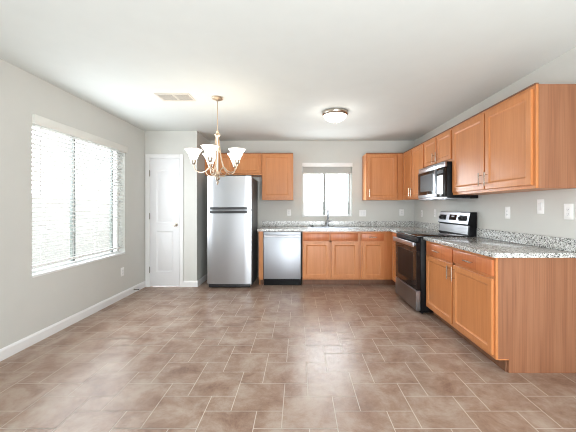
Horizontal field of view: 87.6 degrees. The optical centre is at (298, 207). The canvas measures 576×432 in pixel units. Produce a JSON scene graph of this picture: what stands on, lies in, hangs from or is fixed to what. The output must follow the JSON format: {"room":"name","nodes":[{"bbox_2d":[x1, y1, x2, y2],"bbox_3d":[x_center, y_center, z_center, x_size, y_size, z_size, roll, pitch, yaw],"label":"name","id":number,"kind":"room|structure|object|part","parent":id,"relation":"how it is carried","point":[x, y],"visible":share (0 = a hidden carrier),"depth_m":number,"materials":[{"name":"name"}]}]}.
{"room":"kitchen","nodes":[
{"label":"kitchen","id":0,"kind":"room"},
{"bbox_2d":[0,58,144,348],"bbox_3d":[-2.515,0.013,1.061,0.140,2.475,7.402,0,0,0],"label":"wall","id":1,"kind":"structure","parent":0,"point":[29,305],"depth_m":2.86,"materials":[{"name":"beige paint"}]},
{"bbox_2d":[0,281,144,360],"bbox_3d":[-2.438,1.202,1.131,0.014,0.095,7.261,0,0,0],"label":"baseboard","id":2,"kind":"structure","parent":1,"relation":"attached to","point":[30,340],"depth_m":3.07,"materials":[{"name":"white wood"}]},
{"bbox_2d":[32,138,124,277],"bbox_3d":[-2.512,-0.107,3.482,0.146,1.499,1.469,0,0,0],"label":"window","id":3,"kind":"structure","parent":1,"relation":"in","point":[75,262],"depth_m":3.43,"materials":[{"name":"white plastic"}]},
{"bbox_3d":[-2.558,-0.107,3.388,0.039,1.409,0.042,0,0,0],"label":"meeting rail","id":4,"kind":"part","parent":3,"relation":"part of","materials":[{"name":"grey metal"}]},
{"bbox_3d":[-2.485,0.631,3.482,0.091,0.022,1.469,0,0,0],"label":"sill","id":5,"kind":"part","parent":3,"relation":"part of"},
{"bbox_2d":[32,114,127,267],"bbox_3d":[-2.463,-0.152,3.491,0.093,1.417,1.489,0,0,0],"label":"window blind","id":6,"kind":"object","parent":3,"relation":"attached to","point":[40,122],"visible":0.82,"depth_m":3.28,"materials":[{"name":"white plastic"}]},
{"bbox_3d":[-2.485,-0.128,3.276,0.050,1.359,0.004,0,0,0],"label":"ladder cord","id":7,"kind":"part","parent":6,"relation":"part of","materials":[{"name":"white fabric"}]},
{"bbox_3d":[-2.485,0.547,3.482,0.044,0.018,1.449,0,0,0],"label":"rail","id":8,"kind":"part","parent":6,"relation":"part of","materials":[{"name":"white plastic"}]},
{"bbox_3d":[-2.485,-0.128,4.046,0.050,1.359,0.004,0,0,0],"label":"ladder cord","id":9,"kind":"part","parent":6,"relation":"part of","materials":[{"name":"white fabric"}]},
{"bbox_2d":[145,131,199,280],"bbox_3d":[-2.102,0.013,4.822,0.966,2.475,0.120,0,0,0],"label":"wall","id":10,"kind":"structure","parent":0,"point":[156,142],"depth_m":4.76,"materials":[{"name":"beige paint"}]},
{"bbox_2d":[145,154,182,286],"bbox_3d":[-2.132,0.200,4.809,0.597,2.101,0.126,0,0,0],"label":"trim","id":11,"kind":"structure","parent":10,"relation":"attached to","point":[148,157],"depth_m":4.75,"materials":[{"name":"white wood"}]},
{"bbox_2d":[149,159,179,285],"bbox_3d":[-2.138,0.227,4.750,0.475,2.023,0.103,0,0,0],"label":"door","id":12,"kind":"structure","parent":10,"relation":"in","point":[164,215],"depth_m":4.77,"materials":[{"name":"white paint"}]},
{"bbox_2d":[183,281,197,286],"bbox_3d":[-1.720,1.202,4.755,0.229,0.095,0.014,0,0,0],"label":"baseboard","id":13,"kind":"structure","parent":10,"relation":"attached to","point":[185,283],"depth_m":4.75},
{"bbox_2d":[200,133,209,277],"bbox_3d":[-1.679,0.013,5.171,0.120,2.475,0.578,0,0,0],"label":"wall","id":14,"kind":"structure","parent":0,"point":[203,140],"depth_m":5.09,"materials":[{"name":"beige paint"}]},
{"bbox_2d":[197,274,206,285],"bbox_3d":[-1.612,1.202,5.111,0.014,0.095,0.697,0,0,0],"label":"baseboard","id":15,"kind":"structure","parent":14,"relation":"attached to","point":[204,278],"depth_m":4.99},
{"bbox_2d":[0,277,575,431],"bbox_3d":[-0.172,1.301,1.480,4.825,0.102,8.240,0,0,0],"label":"floor","id":16,"kind":"structure","parent":0,"point":[256,357],"depth_m":2.28,"materials":[{"name":"tile"}]},
{"bbox_2d":[207,175,257,286],"bbox_3d":[-1.081,0.368,5.003,0.690,1.764,0.785,0,0,0],"label":"refrigerator","id":17,"kind":"object","parent":16,"relation":"on","point":[232,204],"visible":0.99,"depth_m":4.64,"materials":[{"name":"silver metal"}]},
{"bbox_3d":[-1.088,0.062,4.628,0.576,0.040,0.036,0,0,0],"label":"handle","id":18,"kind":"part","parent":17,"relation":"part of","materials":[{"name":"black plastic"}]},
{"bbox_3d":[-1.088,0.004,4.628,0.576,0.032,0.036,0,0,0],"label":"handle","id":19,"kind":"part","parent":17,"relation":"part of","materials":[{"name":"black plastic"}]},
{"bbox_3d":[-1.083,0.606,4.671,0.686,1.139,0.067,0,0,0],"label":"door","id":20,"kind":"part","parent":17,"relation":"part of","materials":[{"name":"silver metal"}]},
{"bbox_3d":[-1.083,-0.237,4.671,0.686,0.522,0.067,0,0,0],"label":"freezer door","id":21,"kind":"part","parent":17,"relation":"part of","materials":[{"name":"silver metal"}]},
{"bbox_2d":[259,231,263,284],"bbox_3d":[-0.612,0.812,5.115,0.072,0.876,0.600,0,0,0],"label":"cabinet end panel","id":22,"kind":"object","parent":16,"relation":"on","point":[261,233],"visible":0.95,"depth_m":4.82,"materials":[{"name":"brown wood"}]},
{"bbox_2d":[264,231,300,284],"bbox_3d":[-0.269,0.816,5.084,0.598,0.868,0.582,0,0,0],"label":"dishwasher","id":23,"kind":"object","parent":16,"relation":"on","point":[282,249],"visible":0.98,"depth_m":4.79,"materials":[{"name":"silver metal"}]},
{"bbox_2d":[264,231,300,231],"bbox_3d":[-0.269,0.763,5.098,0.590,0.763,0.554,0,0,0],"label":"tub","id":24,"kind":"object","parent":23,"relation":"in","point":[264,231],"depth_m":4.88,"materials":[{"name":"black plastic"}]},
{"bbox_3d":[-0.269,0.411,4.807,0.594,0.054,0.028,0,0,0],"label":"control panel","id":25,"kind":"part","parent":23,"relation":"part of","materials":[{"name":"silver metal"}]},
{"bbox_2d":[302,231,359,284],"bbox_3d":[0.520,0.812,5.110,0.928,0.876,0.630,0,0,0],"label":"base cabinet","id":26,"kind":"object","parent":16,"relation":"on","point":[328,257],"visible":0.98,"depth_m":4.80,"materials":[{"name":"brown wood"}]},
{"bbox_3d":[0.275,0.464,4.805,0.413,0.120,0.019,0,0,0],"label":"false drawer","id":27,"kind":"part","parent":26,"relation":"part of","materials":[{"name":"brown wood"}]},
{"bbox_3d":[0.278,0.834,4.805,0.420,0.577,0.019,0,0,0],"label":"door","id":28,"kind":"part","parent":26,"relation":"part of","materials":[{"name":"brown wood"}]},
{"bbox_3d":[0.725,0.464,4.805,0.446,0.120,0.019,0,0,0],"label":"false drawer","id":29,"kind":"part","parent":26,"relation":"part of","materials":[{"name":"brown wood"}]},
{"bbox_3d":[0.733,0.834,4.805,0.426,0.577,0.019,0,0,0],"label":"door","id":30,"kind":"part","parent":26,"relation":"part of","materials":[{"name":"brown wood"}]},
{"bbox_2d":[359,231,391,284],"bbox_3d":[1.238,0.812,5.091,0.504,0.876,0.658,0,0,0],"label":"base cabinet","id":31,"kind":"object","parent":16,"relation":"on","point":[375,246],"visible":0.94,"depth_m":4.80,"materials":[{"name":"brown wood"}]},
{"bbox_3d":[1.178,0.464,4.805,0.360,0.120,0.019,0,0,0],"label":"drawer","id":32,"kind":"part","parent":31,"relation":"part of","materials":[{"name":"brown wood"}]},
{"bbox_3d":[1.187,0.834,4.805,0.342,0.577,0.019,0,0,0],"label":"door","id":33,"kind":"part","parent":31,"relation":"part of","materials":[{"name":"brown wood"}]},
{"bbox_2d":[390,232,396,284],"bbox_3d":[1.767,0.812,4.867,0.661,0.876,1.164,0,0,0],"label":"base cabinet","id":34,"kind":"object","parent":16,"relation":"on","point":[393,281],"visible":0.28,"depth_m":4.68,"materials":[{"name":"brown wood"}]},
{"bbox_2d":[257,221,438,232],"bbox_3d":[0.715,0.305,4.872,2.766,0.138,1.171,0,0,0],"label":"countertop","id":35,"kind":"structure","parent":34,"relation":"on","point":[393,226],"depth_m":5.44,"materials":[{"name":"stone"}]},
{"bbox_2d":[322,208,332,226],"bbox_3d":[0.500,0.161,5.206,0.200,0.335,0.171,0,0,0],"label":"kitchen faucet","id":36,"kind":"object","parent":35,"relation":"on","point":[327,221],"visible":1,"depth_m":5.24,"materials":[{"name":"silver metal"}]},
{"bbox_2d":[308,227,352,228],"bbox_3d":[0.515,0.417,5.085,0.726,0.177,0.466,0,0,0],"label":"sink","id":37,"kind":"object","parent":35,"relation":"in","point":[308,227],"visible":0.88,"depth_m":4.85,"materials":[{"name":"silver metal"}]},
{"bbox_3d":[1.480,0.834,4.511,0.019,0.577,0.428,0,0,0],"label":"door","id":38,"kind":"part","parent":34,"relation":"part of","materials":[{"name":"brown wood"}]},
{"bbox_2d":[393,211,476,313],"bbox_3d":[1.714,0.650,3.902,0.752,1.200,0.758,0,0,0],"label":"electric range","id":39,"kind":"object","parent":16,"relation":"on","point":[410,245],"visible":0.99,"depth_m":3.69,"materials":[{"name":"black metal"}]},
{"bbox_3d":[1.359,0.432,3.899,0.042,0.056,0.740,0,0,0],"label":"oven handle","id":40,"kind":"part","parent":39,"relation":"part of","materials":[{"name":"silver metal"}]},
{"bbox_3d":[1.408,0.379,3.902,0.040,0.058,0.750,0,0,0],"label":"vent trim","id":41,"kind":"part","parent":39,"relation":"part of","materials":[{"name":"metal"}]},
{"bbox_3d":[1.404,1.094,3.902,0.048,0.232,0.750,0,0,0],"label":"storage drawer","id":42,"kind":"part","parent":39,"relation":"part of","materials":[{"name":"silver metal"}]},
{"bbox_3d":[1.403,0.689,3.902,0.050,0.553,0.750,0,0,0],"label":"oven door","id":43,"kind":"part","parent":39,"relation":"part of","materials":[{"name":"black glass"}]},
{"bbox_2d":[396,231,471,236],"bbox_3d":[1.706,0.336,3.902,0.648,0.016,0.758,0,0,0],"label":"cooktop","id":44,"kind":"object","parent":39,"relation":"in","point":[402,233],"depth_m":3.77,"materials":[{"name":"black glass"}]},
{"bbox_3d":[1.998,0.265,3.902,0.016,0.100,0.718,0,0,0],"label":"panel","id":45,"kind":"part","parent":39,"relation":"part of","materials":[{"name":"silver metal"}]},
{"bbox_3d":[1.998,0.125,3.902,0.033,0.134,0.748,0,0,0],"label":"control panel","id":46,"kind":"part","parent":39,"relation":"part of","materials":[{"name":"silver metal"}]},
{"bbox_2d":[426,241,575,372],"bbox_3d":[1.767,0.812,2.892,0.661,0.876,1.247,0,0,0],"label":"base cabinet","id":47,"kind":"object","parent":16,"relation":"on","point":[519,313],"visible":0.93,"depth_m":2.27,"materials":[{"name":"brown wood"}]},
{"bbox_3d":[1.480,0.463,3.185,0.019,0.130,0.580,0,0,0],"label":"drawer","id":48,"kind":"part","parent":47,"relation":"part of","materials":[{"name":"brown wood"}]},
{"bbox_3d":[1.480,0.834,3.185,0.019,0.577,0.580,0,0,0],"label":"door","id":49,"kind":"part","parent":47,"relation":"part of","materials":[{"name":"brown wood"}]},
{"bbox_3d":[1.500,0.762,2.893,0.019,0.776,1.243,0,0,0],"label":"frame","id":50,"kind":"part","parent":47,"relation":"part of","materials":[{"name":"brown wood"}]},
{"bbox_3d":[1.480,0.460,2.583,0.019,0.124,0.581,0,0,0],"label":"drawer","id":51,"kind":"part","parent":47,"relation":"part of","materials":[{"name":"brown wood"}]},
{"bbox_3d":[1.480,0.834,2.583,0.019,0.577,0.581,0,0,0],"label":"door","id":52,"kind":"part","parent":47,"relation":"part of","materials":[{"name":"brown wood"}]},
{"bbox_2d":[423,228,575,257],"bbox_3d":[1.776,0.305,2.877,0.643,0.138,1.270,0,0,0],"label":"countertop","id":53,"kind":"structure","parent":47,"relation":"on","point":[490,243],"depth_m":2.58,"materials":[{"name":"stone"}]},
{"bbox_3d":[1.804,0.812,2.280,0.589,0.876,0.017,0,0,0],"label":"panel","id":54,"kind":"part","parent":47,"relation":"part of","materials":[{"name":"brown wood"}]},
{"bbox_2d":[0,0,575,140],"bbox_3d":[-0.172,-1.285,1.480,4.825,0.120,8.240,0,0,0],"label":"ceiling","id":55,"kind":"structure","parent":0,"point":[401,70],"depth_m":2.41,"materials":[{"name":"white paint"}]},
{"bbox_2d":[154,93,195,100],"bbox_3d":[-1.360,-1.221,3.310,0.370,0.008,0.230,0,0,0],"label":"ceiling vent","id":56,"kind":"object","parent":55,"relation":"in","point":[163,96],"visible":1,"depth_m":3.28,"materials":[{"name":"white metal"}]},
{"bbox_2d":[185,96,245,184],"bbox_3d":[-0.908,-0.740,3.309,0.659,0.970,0.641,0,0,0],"label":"chandelier","id":57,"kind":"object","parent":55,"relation":"hanging from","point":[210,155],"visible":1,"depth_m":3.25,"materials":[{"name":"white glass"}]},
{"bbox_3d":[-1.145,-0.576,3.261,0.184,0.119,0.184,0,0,0],"label":"lamp shade","id":58,"kind":"part","parent":57,"relation":"part of","materials":[{"name":"white glass"}]},
{"bbox_3d":[-1.033,-0.565,3.293,0.245,0.432,0.011,0,0,-16],"label":"arm","id":59,"kind":"part","parent":57,"relation":"part of","materials":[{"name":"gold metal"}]},
{"bbox_3d":[-1.045,-0.576,3.537,0.184,0.119,0.184,0,0,0],"label":"lamp shade","id":60,"kind":"part","parent":57,"relation":"part of","materials":[{"name":"white glass"}]},
{"bbox_3d":[-0.914,-0.576,3.080,0.184,0.119,0.184,0,0,0],"label":"lamp shade","id":61,"kind":"part","parent":57,"relation":"part of","materials":[{"name":"white glass"}]},
{"bbox_3d":[-0.910,-0.565,3.197,0.011,0.432,0.245,0,0,2],"label":"arm","id":62,"kind":"part","parent":57,"relation":"part of","materials":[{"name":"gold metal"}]},
{"bbox_3d":[-0.780,-0.565,3.284,0.244,0.432,0.010,0,0,20],"label":"arm","id":63,"kind":"part","parent":57,"relation":"part of","materials":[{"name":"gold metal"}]},
{"bbox_3d":[-0.751,-0.576,3.527,0.184,0.119,0.184,0,0,0],"label":"lamp shade","id":64,"kind":"part","parent":57,"relation":"part of","materials":[{"name":"white glass"}]},
{"bbox_3d":[-0.670,-0.576,3.244,0.184,0.119,0.184,0,0,0],"label":"lamp shade","id":65,"kind":"part","parent":57,"relation":"part of","materials":[{"name":"white glass"}]},
{"bbox_2d":[322,108,347,122],"bbox_3d":[0.460,-1.151,3.830,0.336,0.148,0.336,0,0,0],"label":"ceiling light","id":66,"kind":"object","parent":55,"relation":"attached to","point":[333,115],"visible":1,"depth_m":3.73,"materials":[{"name":"white glass"}]},
{"bbox_3d":[0.460,-1.139,3.830,0.292,0.088,0.292,0,0,0],"label":"lamp shade","id":67,"kind":"part","parent":66,"relation":"part of","materials":[{"name":"white glass"}]},
{"bbox_2d":[210,141,413,276],"bbox_3d":[0.231,0.013,5.530,3.739,2.475,0.140,0,0,0],"label":"wall","id":68,"kind":"structure","parent":0,"point":[303,151],"depth_m":5.46,"materials":[{"name":"beige paint"}]},
{"bbox_2d":[205,153,261,176],"bbox_3d":[-1.129,-0.756,5.293,0.975,0.382,0.324,0,0,0],"label":"upper cabinet","id":69,"kind":"object","parent":68,"relation":"attached to","point":[250,163],"visible":0.6,"depth_m":5.14,"materials":[{"name":"brown wood"}]},
{"bbox_3d":[-1.367,-0.749,5.140,0.438,0.317,0.019,0,0,0],"label":"door","id":70,"kind":"part","parent":69,"relation":"part of","materials":[{"name":"brown wood"}]},
{"bbox_3d":[-0.894,-0.749,5.140,0.450,0.317,0.019,0,0,0],"label":"door","id":71,"kind":"part","parent":69,"relation":"part of","materials":[{"name":"brown wood"}]},
{"bbox_2d":[262,153,292,199],"bbox_3d":[-0.368,-0.542,5.293,0.535,0.809,0.324,0,0,0],"label":"upper cabinet","id":72,"kind":"object","parent":68,"relation":"attached to","point":[277,168],"visible":1,"depth_m":5.14,"materials":[{"name":"brown wood"}]},
{"bbox_3d":[-0.368,-0.941,5.157,0.535,0.012,0.026,0,0,0],"label":"moulding","id":73,"kind":"part","parent":72,"relation":"part of","materials":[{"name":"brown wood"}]},
{"bbox_2d":[302,167,351,216],"bbox_3d":[0.514,-0.332,5.528,0.904,0.977,0.144,0,0,0],"label":"window","id":74,"kind":"structure","parent":68,"relation":"in","point":[324,175],"depth_m":5.54,"materials":[{"name":"white plastic"}]},
{"bbox_3d":[0.471,-0.332,5.574,0.045,0.913,0.037,0,0,0],"label":"meeting rail","id":75,"kind":"part","parent":74,"relation":"part of","materials":[{"name":"grey metal"}]},
{"bbox_3d":[0.514,0.148,5.500,0.904,0.018,0.089,0,0,0],"label":"sill","id":76,"kind":"part","parent":74,"relation":"part of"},
{"bbox_2d":[302,163,352,173],"bbox_3d":[0.514,-0.520,5.479,0.912,0.600,0.093,0,0,0],"label":"window blind","id":77,"kind":"object","parent":74,"relation":"attached to","point":[308,168],"visible":1,"depth_m":5.47,"materials":[{"name":"white plastic"}]},
{"bbox_3d":[0.514,-0.629,5.499,0.880,0.014,0.050,0,0,0],"label":"rail","id":78,"kind":"part","parent":77,"relation":"part of","materials":[{"name":"white plastic"}]},
{"bbox_2d":[359,210,365,215],"bbox_3d":[1.158,0.095,5.454,0.125,0.118,0.012,0,0,0],"label":"wall switch","id":79,"kind":"object","parent":68,"relation":"attached to","point":[361,212],"visible":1,"depth_m":5.45,"materials":[{"name":"white plastic"}]},
{"bbox_2d":[362,153,402,199],"bbox_3d":[1.468,-0.542,5.276,0.637,0.809,0.358,0,0,0],"label":"upper cabinet","id":80,"kind":"object","parent":68,"relation":"attached to","point":[382,173],"visible":0.99,"depth_m":5.14,"materials":[{"name":"brown wood"}]},
{"bbox_3d":[1.425,-0.537,5.140,0.499,0.751,0.019,0,0,0],"label":"door","id":81,"kind":"part","parent":80,"relation":"part of","materials":[{"name":"brown wood"}]},
{"bbox_3d":[1.468,-0.941,5.157,0.637,0.012,0.026,0,0,0],"label":"moulding","id":82,"kind":"part","parent":80,"relation":"part of","materials":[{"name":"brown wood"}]},
{"bbox_2d":[399,209,403,215],"bbox_3d":[1.868,0.082,5.456,0.085,0.118,0.009,0,0,0],"label":"wall outlet","id":83,"kind":"object","parent":68,"relation":"attached to","point":[401,211],"visible":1,"depth_m":5.45,"materials":[{"name":"white plastic"}]},
{"bbox_2d":[414,47,575,238],"bbox_3d":[2.170,0.013,1.480,0.140,2.475,8.240,0,0,0],"label":"wall","id":84,"kind":"structure","parent":0,"point":[490,208],"depth_m":2.84,"materials":[{"name":"beige paint"}]},
{"bbox_2d":[403,142,424,199],"bbox_3d":[1.917,-0.542,4.712,0.361,0.809,0.877,0,0,0],"label":"upper cabinet","id":85,"kind":"object","parent":84,"relation":"attached to","point":[413,158],"visible":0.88,"depth_m":4.68,"materials":[{"name":"brown wood"}]},
{"bbox_3d":[1.780,-0.537,4.923,0.019,0.751,0.365,0,0,0],"label":"door","id":86,"kind":"part","parent":85,"relation":"part of","materials":[{"name":"brown wood"}]},
{"bbox_3d":[1.780,-0.537,4.502,0.019,0.751,0.433,0,0,0],"label":"door","id":87,"kind":"part","parent":85,"relation":"part of","materials":[{"name":"brown wood"}]},
{"bbox_2d":[424,127,452,166],"bbox_3d":[1.917,-0.749,3.881,0.361,0.397,0.775,0,0,0],"label":"upper cabinet","id":88,"kind":"object","parent":84,"relation":"attached to","point":[437,149],"visible":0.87,"depth_m":3.81,"materials":[{"name":"brown wood"}]},
{"bbox_3d":[1.780,-0.744,4.073,0.019,0.338,0.354,0,0,0],"label":"door","id":89,"kind":"part","parent":88,"relation":"part of","materials":[{"name":"brown wood"}]},
{"bbox_3d":[1.797,-0.941,3.881,0.026,0.012,0.775,0,0,0],"label":"moulding","id":90,"kind":"part","parent":88,"relation":"part of","materials":[{"name":"brown wood"}]},
{"bbox_3d":[1.780,-0.744,3.688,0.019,0.338,0.355,0,0,0],"label":"door","id":91,"kind":"part","parent":88,"relation":"part of","materials":[{"name":"brown wood"}]},
{"bbox_2d":[418,161,477,200],"bbox_3d":[1.887,-0.325,3.886,0.416,0.444,0.757,0,0,0],"label":"microwave","id":92,"kind":"object","parent":88,"relation":"attached to","point":[434,181],"visible":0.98,"depth_m":3.67,"materials":[{"name":"silver metal"}]},
{"bbox_3d":[1.692,-0.325,3.981,0.002,0.300,0.544,0,0,0],"label":"door glass","id":93,"kind":"part","parent":92,"relation":"part of","materials":[{"name":"grey glass"}]},
{"bbox_3d":[1.712,-0.309,3.985,0.038,0.348,0.560,0,0,0],"label":"door","id":94,"kind":"part","parent":92,"relation":"part of","materials":[{"name":"silver metal"}]},
{"bbox_3d":[1.716,-0.516,3.886,0.032,0.062,0.757,0,0,0],"label":"vent panel","id":95,"kind":"part","parent":92,"relation":"part of","materials":[{"name":"silver metal"}]},
{"bbox_3d":[1.686,-0.325,3.715,0.014,0.290,0.017,0,0,0],"label":"handle","id":96,"kind":"part","parent":92,"relation":"part of","materials":[{"name":"silver metal"}]},
{"bbox_3d":[1.713,-0.309,3.604,0.036,0.348,0.193,0,0,0],"label":"control panel","id":97,"kind":"part","parent":92,"relation":"part of","materials":[{"name":"black ceramic"}]},
{"bbox_3d":[1.852,-0.120,3.886,0.306,0.025,0.757,0,0,0],"label":"panel","id":98,"kind":"part","parent":92,"relation":"part of","materials":[{"name":"silver metal"}]},
{"bbox_2d":[505,207,509,218],"bbox_3d":[2.096,0.047,3.017,0.009,0.120,0.072,0,0,0],"label":"wall outlet","id":99,"kind":"object","parent":84,"relation":"attached to","point":[507,209],"visible":1,"depth_m":3.01,"materials":[{"name":"white plastic"}]},
{"bbox_2d":[452,83,575,194],"bbox_3d":[1.917,-0.548,2.875,0.361,0.797,1.226,0,0,0],"label":"upper cabinet","id":100,"kind":"object","parent":84,"relation":"attached to","point":[525,141],"visible":1,"depth_m":2.43,"materials":[{"name":"brown wood"}]},
{"bbox_3d":[1.780,-0.542,3.173,0.019,0.729,0.593,0,0,0],"label":"door","id":101,"kind":"part","parent":100,"relation":"part of","materials":[{"name":"brown wood"}]},
{"bbox_3d":[1.754,-0.275,2.823,0.034,0.129,0.011,0,0,0],"label":"handle","id":102,"kind":"part","parent":100,"relation":"part of","materials":[{"name":"silver metal"}]},
{"bbox_3d":[1.797,-0.941,2.875,0.026,0.012,1.226,0,0,0],"label":"moulding","id":103,"kind":"part","parent":100,"relation":"part of","materials":[{"name":"brown wood"}]},
{"bbox_3d":[1.800,-0.542,2.876,0.019,0.785,1.224,0,0,0],"label":"frame","id":104,"kind":"part","parent":100,"relation":"part of","materials":[{"name":"brown wood"}]},
{"bbox_3d":[1.780,-0.542,2.575,0.019,0.729,0.567,0,0,0],"label":"door","id":105,"kind":"part","parent":100,"relation":"part of","materials":[{"name":"brown wood"}]},
{"bbox_3d":[1.954,-0.542,2.272,0.289,0.785,0.017,0,0,0],"label":"panel","id":106,"kind":"part","parent":100,"relation":"part of","materials":[{"name":"brown wood"}]},
{"bbox_2d":[477,228,575,252],"bbox_3d":[2.088,0.286,2.877,0.019,0.100,1.270,0,0,0],"label":"backsplash","id":107,"kind":"structure","parent":84,"relation":"attached to","point":[558,243],"depth_m":2.68,"materials":[{"name":"stone"}]},
{"bbox_2d":[537,199,543,213],"bbox_3d":[2.094,-0.012,2.604,0.012,0.126,0.072,0,0,0],"label":"wall switch","id":108,"kind":"object","parent":84,"relation":"attached to","point":[540,202],"visible":1,"depth_m":2.60,"materials":[{"name":"white plastic"}]},
{"bbox_2d":[564,204,572,219],"bbox_3d":[2.096,0.028,2.334,0.009,0.124,0.080,0,0,0],"label":"wall outlet","id":109,"kind":"object","parent":84,"relation":"attached to","point":[568,208],"visible":1,"depth_m":2.33,"materials":[{"name":"white plastic"}]},
{"bbox_2d":[566,207,569,215],"bbox_3d":[2.093,0.028,2.334,0.003,0.066,0.033,0,0,0],"label":"receptacle","id":110,"kind":"object","parent":109,"relation":"attached to","point":[567,208],"depth_m":2.33,"materials":[{"name":"white plastic"}]},
{"label":"outside","id":111,"kind":"structure","parent":0,"visible":0},
{"bbox_3d":[0.000,1.460,2.000,28.000,0.180,28.000,0,0,0],"label":"ground","id":112,"kind":"structure","parent":111,"visible":0},
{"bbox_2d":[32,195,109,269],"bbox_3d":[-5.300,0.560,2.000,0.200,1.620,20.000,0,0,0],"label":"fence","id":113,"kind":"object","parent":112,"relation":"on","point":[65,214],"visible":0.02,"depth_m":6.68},
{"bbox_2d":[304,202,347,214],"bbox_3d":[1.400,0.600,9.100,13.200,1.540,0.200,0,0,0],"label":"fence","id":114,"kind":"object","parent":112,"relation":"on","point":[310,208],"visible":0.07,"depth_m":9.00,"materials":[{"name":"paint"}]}
]}

